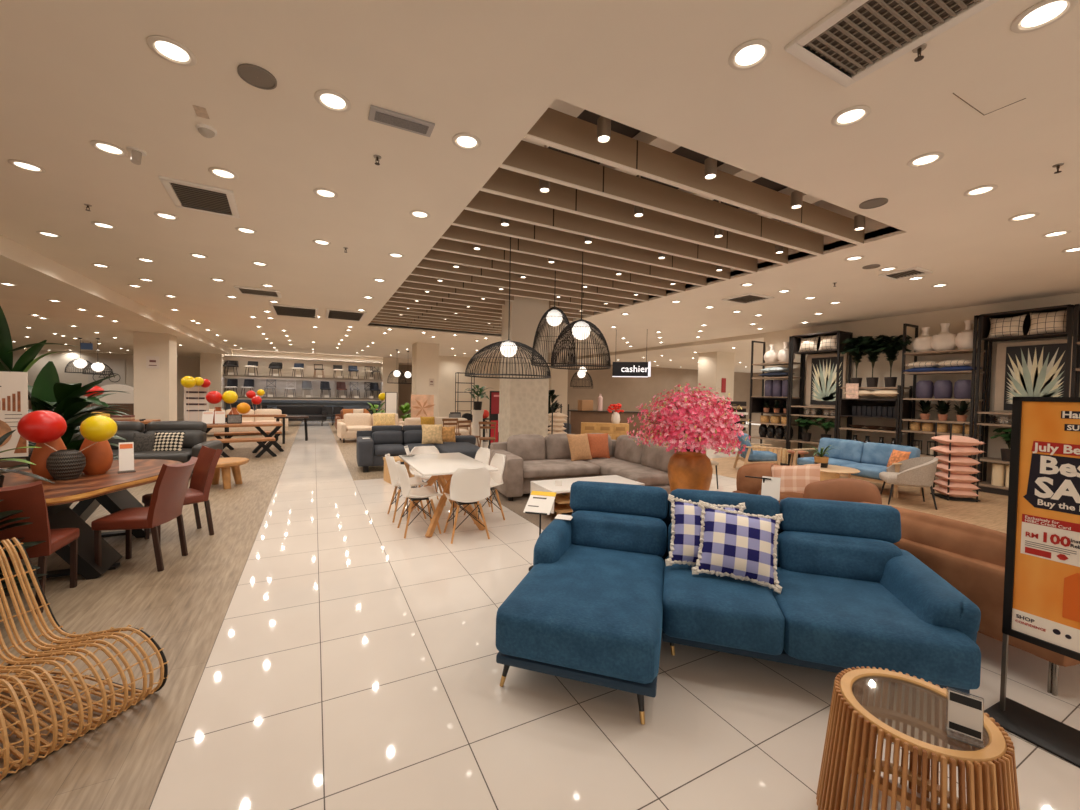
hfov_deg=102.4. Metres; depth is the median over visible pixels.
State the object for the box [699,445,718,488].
chair
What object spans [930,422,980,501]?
rack
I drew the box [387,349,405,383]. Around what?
cage pendant
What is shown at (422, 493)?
shell chair
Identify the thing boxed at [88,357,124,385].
framed picture
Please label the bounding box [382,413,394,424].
cushion
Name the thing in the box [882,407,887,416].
book
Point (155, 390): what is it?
wall column
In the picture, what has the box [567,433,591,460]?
cushion
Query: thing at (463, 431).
seat cushion
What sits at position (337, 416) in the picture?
sofa
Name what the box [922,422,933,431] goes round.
woven basket
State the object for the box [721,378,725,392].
wall sign
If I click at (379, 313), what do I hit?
ceiling baffle
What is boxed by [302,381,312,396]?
chair
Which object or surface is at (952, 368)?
cushion
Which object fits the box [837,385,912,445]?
display shelf
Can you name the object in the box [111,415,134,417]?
book
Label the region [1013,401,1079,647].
poster
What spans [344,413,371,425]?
cushion
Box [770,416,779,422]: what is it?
woven basket
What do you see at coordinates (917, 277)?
recessed light
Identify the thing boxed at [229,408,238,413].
vase
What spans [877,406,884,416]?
book
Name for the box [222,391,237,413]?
balloon
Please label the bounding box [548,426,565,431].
cushion
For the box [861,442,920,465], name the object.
cushion
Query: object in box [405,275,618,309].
ceiling beam
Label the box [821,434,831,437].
pot
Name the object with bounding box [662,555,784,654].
seat cushion
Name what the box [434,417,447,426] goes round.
cushion
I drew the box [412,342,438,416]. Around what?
wall column
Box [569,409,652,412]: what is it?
countertop
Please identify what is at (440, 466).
dining table
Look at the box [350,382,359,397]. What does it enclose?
chair
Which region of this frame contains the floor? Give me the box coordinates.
[0,419,1079,809]
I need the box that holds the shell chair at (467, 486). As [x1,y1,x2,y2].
[443,467,489,543]
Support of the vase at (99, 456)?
on the table at (108, 489)
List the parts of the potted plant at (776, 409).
pot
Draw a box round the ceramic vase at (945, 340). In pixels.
[930,323,956,350]
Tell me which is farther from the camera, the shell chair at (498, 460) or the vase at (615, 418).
the vase at (615, 418)
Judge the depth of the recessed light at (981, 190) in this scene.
3.83 m
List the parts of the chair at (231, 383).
backrest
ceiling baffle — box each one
[370,321,501,333]
[372,318,501,331]
[374,315,501,329]
[377,312,501,326]
[379,309,501,323]
[382,305,549,325]
[385,301,563,323]
[388,297,572,321]
[392,292,582,318]
[423,249,665,296]
[431,238,684,291]
[441,225,706,286]
[451,209,730,279]
[465,191,757,272]
[480,167,787,264]
[500,140,823,255]
[524,108,863,244]
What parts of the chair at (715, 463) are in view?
leg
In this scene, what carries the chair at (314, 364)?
on the display at (346, 403)
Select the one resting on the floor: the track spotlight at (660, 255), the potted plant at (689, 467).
the potted plant at (689, 467)
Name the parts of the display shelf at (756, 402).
post, post, post, post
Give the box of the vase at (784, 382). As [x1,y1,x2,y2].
[782,379,787,396]
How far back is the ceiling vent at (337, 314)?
10.69 m
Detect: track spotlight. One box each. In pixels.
[473,244,480,249]
[501,218,509,225]
[539,145,549,192]
[548,258,554,262]
[584,236,591,243]
[597,116,610,142]
[634,175,643,216]
[658,252,665,258]
[704,157,716,178]
[714,201,722,237]
[716,265,722,270]
[775,220,783,253]
[791,190,802,208]
[854,214,864,230]
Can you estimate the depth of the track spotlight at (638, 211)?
4.51 m
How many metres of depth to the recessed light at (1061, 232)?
4.77 m
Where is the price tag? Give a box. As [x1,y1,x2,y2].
[945,687,984,748]
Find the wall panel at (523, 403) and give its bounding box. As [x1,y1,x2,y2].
[499,361,548,441]
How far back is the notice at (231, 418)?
10.60 m
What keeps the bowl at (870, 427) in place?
on the display shelf at (845, 405)
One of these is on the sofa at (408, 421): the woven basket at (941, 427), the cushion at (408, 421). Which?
the cushion at (408, 421)
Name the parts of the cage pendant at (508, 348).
globe, cord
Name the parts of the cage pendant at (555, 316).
lamp shade, globe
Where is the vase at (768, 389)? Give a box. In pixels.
[764,380,773,396]
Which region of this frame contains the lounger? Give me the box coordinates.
[0,537,168,780]
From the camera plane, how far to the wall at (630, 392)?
25.45 m
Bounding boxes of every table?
[0,459,181,581]
[81,419,160,429]
[206,421,283,452]
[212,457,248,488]
[225,414,285,443]
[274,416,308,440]
[399,452,497,537]
[483,418,488,441]
[530,475,644,514]
[805,464,859,480]
[816,666,1019,809]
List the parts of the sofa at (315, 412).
seat, armrest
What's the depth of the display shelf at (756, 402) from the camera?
11.66 m
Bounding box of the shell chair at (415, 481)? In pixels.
[385,454,427,522]
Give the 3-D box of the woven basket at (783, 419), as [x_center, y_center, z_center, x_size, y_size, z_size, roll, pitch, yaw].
[6.424,0.401,11.322,0.240,0.190,0.240,0,2,-28]
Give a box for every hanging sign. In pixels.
[81,342,92,349]
[612,329,650,376]
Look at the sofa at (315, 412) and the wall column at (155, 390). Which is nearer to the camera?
the wall column at (155, 390)
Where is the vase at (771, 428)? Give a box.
[767,425,775,437]
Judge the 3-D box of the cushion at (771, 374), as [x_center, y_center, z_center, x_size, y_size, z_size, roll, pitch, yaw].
[6.290,-0.813,11.572,0.439,0.134,0.800,0,2,-28]
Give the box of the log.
[782,449,786,463]
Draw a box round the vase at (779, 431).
[775,425,783,438]
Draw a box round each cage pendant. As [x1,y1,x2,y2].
[65,338,94,373]
[82,338,112,374]
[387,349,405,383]
[399,351,411,383]
[464,237,550,378]
[531,270,575,366]
[550,251,610,369]
[570,370,591,386]
[576,367,592,388]
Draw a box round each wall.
[13,349,199,418]
[225,356,380,419]
[377,363,411,418]
[438,356,500,421]
[567,362,750,421]
[571,293,1079,483]
[751,373,761,421]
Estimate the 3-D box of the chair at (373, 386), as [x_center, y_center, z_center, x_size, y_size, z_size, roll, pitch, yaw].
[-9.233,-0.815,24.281,0.473,0.865,0.507,0,2,-36]
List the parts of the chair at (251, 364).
backrest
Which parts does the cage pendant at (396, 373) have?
globe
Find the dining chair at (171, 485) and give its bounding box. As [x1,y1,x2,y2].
[91,457,197,571]
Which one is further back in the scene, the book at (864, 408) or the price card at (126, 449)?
the book at (864, 408)
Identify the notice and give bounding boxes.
[146,356,158,368]
[227,414,241,423]
[429,379,433,385]
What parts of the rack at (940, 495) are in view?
post, post, post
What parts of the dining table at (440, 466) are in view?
leg, leg, leg, leg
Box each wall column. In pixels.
[133,331,176,420]
[200,353,224,409]
[380,357,398,413]
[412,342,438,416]
[501,296,548,361]
[548,352,567,425]
[697,352,734,421]
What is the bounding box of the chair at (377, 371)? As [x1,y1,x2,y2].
[370,366,379,376]
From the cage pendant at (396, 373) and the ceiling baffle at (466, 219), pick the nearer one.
the ceiling baffle at (466, 219)
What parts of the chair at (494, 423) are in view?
seat, backrest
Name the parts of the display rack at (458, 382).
post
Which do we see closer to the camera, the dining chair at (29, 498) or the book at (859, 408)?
the dining chair at (29, 498)
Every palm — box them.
[841,336,868,386]
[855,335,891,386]
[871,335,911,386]
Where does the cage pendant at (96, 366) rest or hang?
hanging from the ceiling at (38, 278)
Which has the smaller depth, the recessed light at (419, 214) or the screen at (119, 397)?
the recessed light at (419, 214)
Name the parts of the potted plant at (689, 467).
pot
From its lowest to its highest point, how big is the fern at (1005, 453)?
0.598 m
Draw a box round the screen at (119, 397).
[85,384,133,402]
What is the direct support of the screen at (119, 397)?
on the floor
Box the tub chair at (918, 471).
[879,457,937,509]
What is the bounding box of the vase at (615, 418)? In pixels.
[607,403,623,423]
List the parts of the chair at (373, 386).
backrest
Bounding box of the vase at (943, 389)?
[934,380,952,398]
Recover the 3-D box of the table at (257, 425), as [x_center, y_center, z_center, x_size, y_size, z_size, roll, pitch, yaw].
[-7.577,0.850,10.748,2.139,0.786,0.950,0,2,-36]
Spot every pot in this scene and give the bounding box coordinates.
[46,449,85,479]
[801,432,811,440]
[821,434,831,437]
[850,378,861,386]
[866,377,878,386]
[884,377,896,386]
[1001,448,1009,461]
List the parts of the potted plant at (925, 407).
pot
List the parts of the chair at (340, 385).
backrest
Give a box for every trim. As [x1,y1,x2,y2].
[369,200,899,335]
[522,99,820,218]
[953,93,1025,114]
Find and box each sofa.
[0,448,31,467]
[30,421,222,472]
[208,409,287,432]
[277,405,326,425]
[335,409,363,428]
[337,413,403,442]
[356,425,479,471]
[398,418,471,435]
[489,433,676,500]
[496,481,980,724]
[733,490,1079,695]
[792,438,924,498]
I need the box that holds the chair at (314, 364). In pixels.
[314,364,323,376]
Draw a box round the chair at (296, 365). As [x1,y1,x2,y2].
[292,363,303,376]
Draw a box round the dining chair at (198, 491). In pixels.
[142,445,222,545]
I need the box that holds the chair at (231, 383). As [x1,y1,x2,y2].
[224,379,237,394]
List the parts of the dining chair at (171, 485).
leg, seat, leg, leg, backrest, leg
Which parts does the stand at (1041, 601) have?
post, plate, frame, white panel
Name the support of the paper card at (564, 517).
on the sofa at (595, 605)
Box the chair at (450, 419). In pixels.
[442,418,460,435]
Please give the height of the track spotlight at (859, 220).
0.550 m
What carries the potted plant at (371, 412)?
on the floor
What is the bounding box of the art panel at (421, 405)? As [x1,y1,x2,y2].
[411,395,433,417]
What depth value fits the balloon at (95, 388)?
10.33 m
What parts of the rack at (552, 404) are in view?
post, post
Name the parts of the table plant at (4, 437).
pot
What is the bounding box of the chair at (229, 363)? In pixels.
[223,360,238,374]
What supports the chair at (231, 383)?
on the display at (346, 403)
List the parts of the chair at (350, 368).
backrest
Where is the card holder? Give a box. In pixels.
[402,446,414,456]
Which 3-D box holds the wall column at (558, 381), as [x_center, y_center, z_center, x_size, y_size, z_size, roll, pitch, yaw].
[0.685,-0.603,19.850,0.850,3.500,0.800,0,2,-28]
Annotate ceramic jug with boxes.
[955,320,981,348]
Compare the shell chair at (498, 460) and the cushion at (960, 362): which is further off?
the cushion at (960, 362)
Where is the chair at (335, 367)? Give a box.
[333,365,343,377]
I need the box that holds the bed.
[85,403,133,417]
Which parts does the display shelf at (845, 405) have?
post, post, post, post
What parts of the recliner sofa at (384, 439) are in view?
armrest, panel, armrest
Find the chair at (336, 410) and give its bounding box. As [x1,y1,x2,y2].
[332,406,343,424]
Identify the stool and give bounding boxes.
[383,456,413,483]
[787,450,808,465]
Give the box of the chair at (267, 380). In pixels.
[265,380,275,396]
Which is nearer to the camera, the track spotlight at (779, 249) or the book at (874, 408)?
the track spotlight at (779, 249)
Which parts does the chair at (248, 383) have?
backrest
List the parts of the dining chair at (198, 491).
leg, leg, seat, leg, backrest, leg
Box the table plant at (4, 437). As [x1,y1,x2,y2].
[0,430,53,487]
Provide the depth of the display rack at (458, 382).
21.06 m
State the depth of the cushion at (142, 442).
7.69 m
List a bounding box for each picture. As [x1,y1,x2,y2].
[0,420,11,446]
[2,398,5,409]
[7,396,10,410]
[12,394,15,410]
[14,436,26,452]
[17,391,20,411]
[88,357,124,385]
[805,353,846,405]
[994,338,1072,411]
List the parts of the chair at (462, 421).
backrest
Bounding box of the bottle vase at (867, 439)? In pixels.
[864,436,869,442]
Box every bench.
[210,437,276,457]
[214,431,281,449]
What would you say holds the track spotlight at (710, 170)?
hanging from the trim at (564, 107)
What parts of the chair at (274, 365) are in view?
backrest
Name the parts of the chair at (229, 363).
backrest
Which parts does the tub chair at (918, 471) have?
leg, leg, leg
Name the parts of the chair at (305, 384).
backrest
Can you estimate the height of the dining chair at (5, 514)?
0.871 m
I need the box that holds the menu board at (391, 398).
[385,392,397,413]
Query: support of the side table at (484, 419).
on the floor
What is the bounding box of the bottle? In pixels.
[598,394,602,410]
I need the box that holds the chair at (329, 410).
[322,407,332,425]
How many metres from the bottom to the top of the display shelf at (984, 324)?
3.230 m
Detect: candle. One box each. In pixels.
[991,463,1004,485]
[1005,464,1009,487]
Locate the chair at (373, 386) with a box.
[370,383,379,395]
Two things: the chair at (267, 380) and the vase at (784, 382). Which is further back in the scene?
the chair at (267, 380)
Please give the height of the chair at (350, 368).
0.865 m
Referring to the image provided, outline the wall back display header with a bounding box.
[222,353,381,362]
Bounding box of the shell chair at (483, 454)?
[463,447,490,510]
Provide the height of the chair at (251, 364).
0.865 m
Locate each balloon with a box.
[17,410,66,450]
[79,415,116,451]
[83,386,103,406]
[181,376,195,420]
[195,377,203,420]
[201,379,210,387]
[206,391,221,409]
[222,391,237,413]
[237,403,250,414]
[246,390,255,411]
[251,396,261,405]
[257,389,264,395]
[378,393,384,412]
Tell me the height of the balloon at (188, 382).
1.943 m
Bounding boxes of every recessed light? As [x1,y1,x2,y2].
[0,282,17,285]
[8,159,45,172]
[36,231,61,237]
[90,140,127,156]
[91,221,116,228]
[91,263,109,267]
[128,284,141,287]
[136,258,155,262]
[138,278,153,281]
[146,35,196,65]
[153,212,178,220]
[189,253,207,258]
[208,167,237,179]
[210,278,224,281]
[235,227,256,233]
[251,261,267,265]
[261,284,274,286]
[313,188,337,198]
[313,239,330,245]
[314,89,350,112]
[373,278,385,281]
[388,253,403,257]
[409,210,429,218]
[452,133,480,149]
[728,39,771,69]
[740,283,753,286]
[777,290,790,292]
[831,105,870,126]
[844,255,863,260]
[879,267,897,271]
[907,152,943,167]
[907,276,924,279]
[931,284,948,286]
[963,185,997,196]
[1008,212,1039,221]
[1010,0,1078,32]
[1041,230,1070,237]
[1062,247,1079,252]
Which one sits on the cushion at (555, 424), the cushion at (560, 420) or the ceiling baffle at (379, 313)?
the cushion at (560, 420)
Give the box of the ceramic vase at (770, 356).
[764,344,778,362]
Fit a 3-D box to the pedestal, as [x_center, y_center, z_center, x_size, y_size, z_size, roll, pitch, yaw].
[-1.756,0.716,12.195,0.360,1.150,0.360,0,2,-28]
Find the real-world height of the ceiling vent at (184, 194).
0.024 m
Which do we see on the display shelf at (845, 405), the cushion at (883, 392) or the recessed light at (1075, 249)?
the cushion at (883, 392)
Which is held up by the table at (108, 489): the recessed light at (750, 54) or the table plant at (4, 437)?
the table plant at (4, 437)
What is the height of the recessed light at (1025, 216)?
0.011 m
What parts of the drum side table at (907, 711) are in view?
glass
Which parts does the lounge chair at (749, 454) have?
frame, frame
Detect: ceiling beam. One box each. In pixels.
[396,287,593,315]
[400,281,605,312]
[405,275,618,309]
[410,267,632,305]
[417,259,648,301]
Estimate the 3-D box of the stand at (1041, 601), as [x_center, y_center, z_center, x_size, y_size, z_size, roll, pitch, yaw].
[2.570,0.795,1.998,0.320,1.659,0.660,0,2,-25]
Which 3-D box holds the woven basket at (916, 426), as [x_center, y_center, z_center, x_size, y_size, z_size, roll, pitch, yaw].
[7.689,0.435,8.892,0.180,0.170,0.180,0,2,-28]
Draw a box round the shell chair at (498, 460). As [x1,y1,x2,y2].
[464,453,505,523]
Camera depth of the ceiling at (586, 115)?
4.71 m
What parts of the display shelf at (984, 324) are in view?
post, post, post, post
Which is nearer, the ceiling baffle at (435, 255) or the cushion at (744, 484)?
the cushion at (744, 484)
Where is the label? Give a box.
[192,105,208,118]
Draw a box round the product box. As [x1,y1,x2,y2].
[578,400,592,410]
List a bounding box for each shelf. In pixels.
[554,493,569,503]
[554,502,572,512]
[749,336,802,456]
[788,331,852,457]
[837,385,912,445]
[899,315,987,484]
[971,304,1079,495]
[1070,304,1079,396]
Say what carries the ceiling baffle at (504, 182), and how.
attached to the ceiling at (74, 74)
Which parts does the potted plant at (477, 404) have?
pot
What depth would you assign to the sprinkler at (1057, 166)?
3.40 m
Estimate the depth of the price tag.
1.47 m
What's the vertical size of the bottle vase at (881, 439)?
0.360 m
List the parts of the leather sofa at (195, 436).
armrest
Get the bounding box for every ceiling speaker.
[237,63,276,89]
[859,198,887,208]
[862,264,879,268]
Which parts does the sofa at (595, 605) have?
leg, armrest, leg, frame, frame, armrest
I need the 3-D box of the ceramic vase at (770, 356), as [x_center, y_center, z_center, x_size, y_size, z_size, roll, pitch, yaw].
[6.275,-1.378,11.736,0.400,0.500,0.400,0,2,-28]
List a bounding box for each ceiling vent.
[159,175,239,218]
[234,286,281,297]
[269,304,317,318]
[325,308,366,321]
[368,105,434,136]
[721,293,773,303]
[785,0,998,87]
[878,267,932,279]
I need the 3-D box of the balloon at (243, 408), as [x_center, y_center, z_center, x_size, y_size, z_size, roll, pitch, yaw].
[-8.555,0.104,12.525,0.340,0.353,0.340,0,2,-28]
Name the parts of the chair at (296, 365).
backrest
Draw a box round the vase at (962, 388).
[954,380,970,398]
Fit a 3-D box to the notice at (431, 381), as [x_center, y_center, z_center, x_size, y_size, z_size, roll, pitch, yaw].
[-4.178,-0.868,16.731,0.200,0.300,0.010,0,2,-28]
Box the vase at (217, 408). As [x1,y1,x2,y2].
[213,407,221,423]
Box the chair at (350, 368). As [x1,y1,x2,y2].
[348,365,358,378]
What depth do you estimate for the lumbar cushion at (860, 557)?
2.89 m
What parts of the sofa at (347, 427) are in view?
armrest, frame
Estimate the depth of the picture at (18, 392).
4.70 m
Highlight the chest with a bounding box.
[581,422,628,439]
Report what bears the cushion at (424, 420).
on the sofa at (408, 421)
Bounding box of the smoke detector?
[196,123,216,137]
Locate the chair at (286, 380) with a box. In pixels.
[284,380,295,396]
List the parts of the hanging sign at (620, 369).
panel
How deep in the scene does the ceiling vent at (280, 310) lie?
10.31 m
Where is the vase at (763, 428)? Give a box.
[759,424,766,436]
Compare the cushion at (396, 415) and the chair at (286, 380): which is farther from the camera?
the chair at (286, 380)
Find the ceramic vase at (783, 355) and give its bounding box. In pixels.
[777,342,794,361]
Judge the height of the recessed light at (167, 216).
0.011 m
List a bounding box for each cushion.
[78,430,143,449]
[92,412,109,416]
[112,450,118,460]
[133,433,154,451]
[134,448,191,462]
[145,430,206,447]
[152,432,184,450]
[226,409,253,420]
[255,409,281,420]
[255,420,281,422]
[343,409,352,418]
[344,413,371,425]
[346,425,371,430]
[353,409,362,412]
[372,413,397,425]
[372,430,402,444]
[373,413,386,425]
[374,444,405,455]
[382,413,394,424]
[403,430,421,443]
[404,418,420,424]
[404,443,437,451]
[420,416,434,424]
[421,424,442,443]
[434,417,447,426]
[442,426,455,441]
[455,429,468,434]
[496,544,664,683]
[507,434,545,460]
[523,459,599,478]
[545,434,570,458]
[548,413,567,417]
[548,418,566,422]
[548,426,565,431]
[548,431,566,434]
[550,422,564,426]
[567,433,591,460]
[570,510,666,556]
[582,457,669,485]
[584,433,609,457]
[587,433,611,456]
[614,435,644,463]
[641,440,676,471]
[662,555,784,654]
[665,494,745,566]
[668,523,777,565]
[692,500,782,593]
[735,433,752,455]
[736,462,777,494]
[740,450,776,460]
[757,490,803,501]
[758,372,793,376]
[760,367,787,371]
[771,463,820,493]
[771,567,980,689]
[777,531,902,581]
[797,457,857,465]
[799,336,818,351]
[804,478,881,503]
[817,438,863,462]
[818,335,836,350]
[841,463,887,479]
[843,389,873,396]
[860,502,1005,566]
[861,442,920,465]
[868,389,907,396]
[879,472,931,487]
[886,449,910,466]
[904,361,937,367]
[904,367,938,371]
[929,445,983,455]
[931,435,985,445]
[933,486,978,497]
[934,359,976,366]
[934,366,980,370]
[934,479,979,490]
[935,471,979,482]
[936,455,979,465]
[937,463,979,474]
[987,314,1026,337]
[1027,309,1066,334]
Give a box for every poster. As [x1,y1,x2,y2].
[491,392,498,413]
[491,420,498,442]
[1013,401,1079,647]
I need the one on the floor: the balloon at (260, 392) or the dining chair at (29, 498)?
the dining chair at (29, 498)
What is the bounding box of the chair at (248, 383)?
[241,379,253,394]
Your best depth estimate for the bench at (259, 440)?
10.18 m
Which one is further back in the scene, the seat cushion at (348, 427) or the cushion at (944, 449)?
the seat cushion at (348, 427)
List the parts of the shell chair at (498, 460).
leg, leg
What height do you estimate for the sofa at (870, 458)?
0.841 m
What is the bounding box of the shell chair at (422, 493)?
[395,461,442,538]
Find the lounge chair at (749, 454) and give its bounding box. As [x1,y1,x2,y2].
[733,433,782,467]
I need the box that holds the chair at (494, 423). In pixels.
[479,422,495,446]
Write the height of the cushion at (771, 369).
0.144 m
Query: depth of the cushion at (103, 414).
9.75 m
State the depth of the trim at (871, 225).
5.54 m
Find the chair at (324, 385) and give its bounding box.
[320,381,330,397]
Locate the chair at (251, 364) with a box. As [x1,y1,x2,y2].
[245,361,257,374]
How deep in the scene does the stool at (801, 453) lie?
9.78 m
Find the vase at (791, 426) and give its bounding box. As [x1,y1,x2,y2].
[784,426,792,439]
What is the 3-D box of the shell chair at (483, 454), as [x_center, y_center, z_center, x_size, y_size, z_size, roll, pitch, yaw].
[-0.970,1.047,6.280,0.497,0.816,0.455,0,2,-34]
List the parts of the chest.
drawer, drawer, drawer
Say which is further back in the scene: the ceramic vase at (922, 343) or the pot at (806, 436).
the pot at (806, 436)
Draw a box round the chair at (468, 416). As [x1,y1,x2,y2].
[462,413,472,421]
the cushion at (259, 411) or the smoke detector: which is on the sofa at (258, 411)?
the cushion at (259, 411)
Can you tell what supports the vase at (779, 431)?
on the display shelf at (756, 402)
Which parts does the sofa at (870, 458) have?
leg, armrest, frame, leg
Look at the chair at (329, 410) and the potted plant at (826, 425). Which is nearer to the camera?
the potted plant at (826, 425)
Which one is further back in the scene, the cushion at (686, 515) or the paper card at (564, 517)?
the paper card at (564, 517)
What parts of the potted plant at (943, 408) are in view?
pot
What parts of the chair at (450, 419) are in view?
backrest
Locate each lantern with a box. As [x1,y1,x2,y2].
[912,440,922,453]
[926,441,937,455]
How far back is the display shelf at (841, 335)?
10.65 m
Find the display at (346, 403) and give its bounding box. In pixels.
[223,357,382,418]
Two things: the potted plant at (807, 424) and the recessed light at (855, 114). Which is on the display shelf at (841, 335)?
the potted plant at (807, 424)
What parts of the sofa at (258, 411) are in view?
armrest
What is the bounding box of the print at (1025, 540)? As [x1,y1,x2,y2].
[1025,540,1075,554]
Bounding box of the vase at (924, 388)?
[916,380,933,397]
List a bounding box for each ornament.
[986,415,996,422]
[997,416,1008,423]
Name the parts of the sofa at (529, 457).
armrest, frame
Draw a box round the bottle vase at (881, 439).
[878,437,884,443]
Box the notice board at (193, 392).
[184,387,208,420]
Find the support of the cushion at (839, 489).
on the sofa at (970, 557)
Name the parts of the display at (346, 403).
panel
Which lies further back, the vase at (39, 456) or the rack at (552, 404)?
the rack at (552, 404)
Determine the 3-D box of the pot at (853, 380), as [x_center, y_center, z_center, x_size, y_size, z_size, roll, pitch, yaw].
[7.154,-0.508,9.822,0.220,0.209,0.217,0,2,-28]
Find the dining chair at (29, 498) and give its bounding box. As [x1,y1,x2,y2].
[0,480,79,614]
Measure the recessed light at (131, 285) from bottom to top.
0.011 m
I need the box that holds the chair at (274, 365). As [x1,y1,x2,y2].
[268,362,281,375]
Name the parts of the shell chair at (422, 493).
leg, leg, leg, leg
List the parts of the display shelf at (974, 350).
post, post, rail, post, post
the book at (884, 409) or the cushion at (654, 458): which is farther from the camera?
the book at (884, 409)
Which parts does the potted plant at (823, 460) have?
pot, pot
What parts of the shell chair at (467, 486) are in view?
leg, leg, leg, leg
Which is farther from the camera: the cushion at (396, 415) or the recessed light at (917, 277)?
the cushion at (396, 415)
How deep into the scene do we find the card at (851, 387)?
9.75 m
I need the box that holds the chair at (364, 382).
[364,382,374,397]
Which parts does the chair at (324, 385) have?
backrest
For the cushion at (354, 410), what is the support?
on the sofa at (337, 416)
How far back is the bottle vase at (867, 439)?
9.67 m
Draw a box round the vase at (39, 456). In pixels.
[30,437,66,478]
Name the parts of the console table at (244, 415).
leg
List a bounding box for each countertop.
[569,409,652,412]
[569,409,681,440]
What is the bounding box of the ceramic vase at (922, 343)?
[912,327,933,351]
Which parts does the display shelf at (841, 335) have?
post, post, post, post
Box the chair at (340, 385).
[336,382,346,397]
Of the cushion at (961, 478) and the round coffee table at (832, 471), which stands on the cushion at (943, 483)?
the cushion at (961, 478)
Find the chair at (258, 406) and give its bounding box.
[256,405,266,409]
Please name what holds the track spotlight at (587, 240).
hanging from the trim at (564, 107)
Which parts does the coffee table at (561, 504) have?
panel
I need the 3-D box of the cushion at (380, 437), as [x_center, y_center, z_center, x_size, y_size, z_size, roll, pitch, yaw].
[-3.335,0.728,9.498,0.640,0.343,0.285,0,2,-25]
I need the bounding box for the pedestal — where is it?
[471,410,483,447]
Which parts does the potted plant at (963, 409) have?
pot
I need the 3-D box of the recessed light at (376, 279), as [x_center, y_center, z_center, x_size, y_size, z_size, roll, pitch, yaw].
[-2.705,-2.102,7.317,0.216,0.011,0.216,0,2,-28]
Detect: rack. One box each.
[455,372,474,411]
[551,404,568,433]
[717,401,747,439]
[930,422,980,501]
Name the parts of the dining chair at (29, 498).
leg, backrest, leg, seat, leg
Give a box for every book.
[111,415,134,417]
[113,419,134,420]
[852,406,856,415]
[857,406,861,415]
[862,406,866,415]
[867,406,871,415]
[872,406,876,416]
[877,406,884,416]
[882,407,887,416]
[887,407,892,416]
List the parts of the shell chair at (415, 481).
leg, leg, leg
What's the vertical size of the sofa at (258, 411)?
0.903 m
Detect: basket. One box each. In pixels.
[748,454,792,465]
[760,415,769,422]
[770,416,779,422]
[781,417,786,423]
[910,422,920,430]
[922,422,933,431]
[937,423,947,431]
[952,424,962,432]
[965,425,977,433]
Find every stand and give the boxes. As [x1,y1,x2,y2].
[0,371,31,458]
[488,391,498,448]
[523,491,556,570]
[984,397,1079,767]
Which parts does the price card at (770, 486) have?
arm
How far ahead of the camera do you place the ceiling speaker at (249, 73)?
2.60 m
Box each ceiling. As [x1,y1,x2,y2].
[0,0,1079,358]
[0,235,411,364]
[548,110,786,207]
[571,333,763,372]
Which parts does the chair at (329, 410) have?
backrest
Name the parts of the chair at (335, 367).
backrest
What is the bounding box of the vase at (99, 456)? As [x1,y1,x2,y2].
[79,438,112,474]
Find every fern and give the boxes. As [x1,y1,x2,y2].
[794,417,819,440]
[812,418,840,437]
[990,428,1010,461]
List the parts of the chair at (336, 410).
backrest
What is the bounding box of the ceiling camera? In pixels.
[126,146,146,164]
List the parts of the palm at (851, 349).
stem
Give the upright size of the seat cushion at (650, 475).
0.210 m
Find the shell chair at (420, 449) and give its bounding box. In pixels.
[409,446,445,508]
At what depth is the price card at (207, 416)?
10.36 m
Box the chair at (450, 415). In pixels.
[449,414,460,417]
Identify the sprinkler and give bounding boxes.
[374,155,380,164]
[912,43,926,61]
[1052,163,1063,173]
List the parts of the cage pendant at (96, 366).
lamp shade, globe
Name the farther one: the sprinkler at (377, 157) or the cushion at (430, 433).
the cushion at (430, 433)
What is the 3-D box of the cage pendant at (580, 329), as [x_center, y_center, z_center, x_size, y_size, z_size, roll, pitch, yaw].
[0.571,-1.631,5.881,0.824,2.259,0.824,0,2,-32]
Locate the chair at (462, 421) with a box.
[457,420,478,445]
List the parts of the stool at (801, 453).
seat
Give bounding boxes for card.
[117,442,135,473]
[202,411,213,423]
[215,411,225,423]
[555,480,561,485]
[555,514,572,519]
[745,476,780,500]
[846,383,858,398]
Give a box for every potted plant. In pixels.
[0,306,129,473]
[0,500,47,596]
[366,404,383,414]
[369,402,384,412]
[399,403,410,420]
[463,385,493,409]
[548,390,560,430]
[626,383,750,491]
[763,400,770,411]
[771,400,779,412]
[806,445,836,467]
[916,400,932,419]
[934,400,951,420]
[952,401,969,421]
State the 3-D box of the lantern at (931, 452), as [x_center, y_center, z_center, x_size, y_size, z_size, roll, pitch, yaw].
[7.850,0.869,8.686,0.130,0.280,0.130,0,2,-28]
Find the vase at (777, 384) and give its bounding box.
[772,380,781,396]
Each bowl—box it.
[850,425,865,427]
[865,426,881,428]
[882,427,895,430]
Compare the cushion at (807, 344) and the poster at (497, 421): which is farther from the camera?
the poster at (497, 421)
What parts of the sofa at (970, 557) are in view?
armrest, leg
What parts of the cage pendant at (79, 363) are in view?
lamp shade, globe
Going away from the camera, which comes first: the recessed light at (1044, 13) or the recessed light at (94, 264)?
the recessed light at (1044, 13)
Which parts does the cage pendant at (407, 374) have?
lamp shade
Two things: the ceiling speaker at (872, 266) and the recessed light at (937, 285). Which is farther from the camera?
the recessed light at (937, 285)
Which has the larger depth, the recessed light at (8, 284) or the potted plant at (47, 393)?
the recessed light at (8, 284)

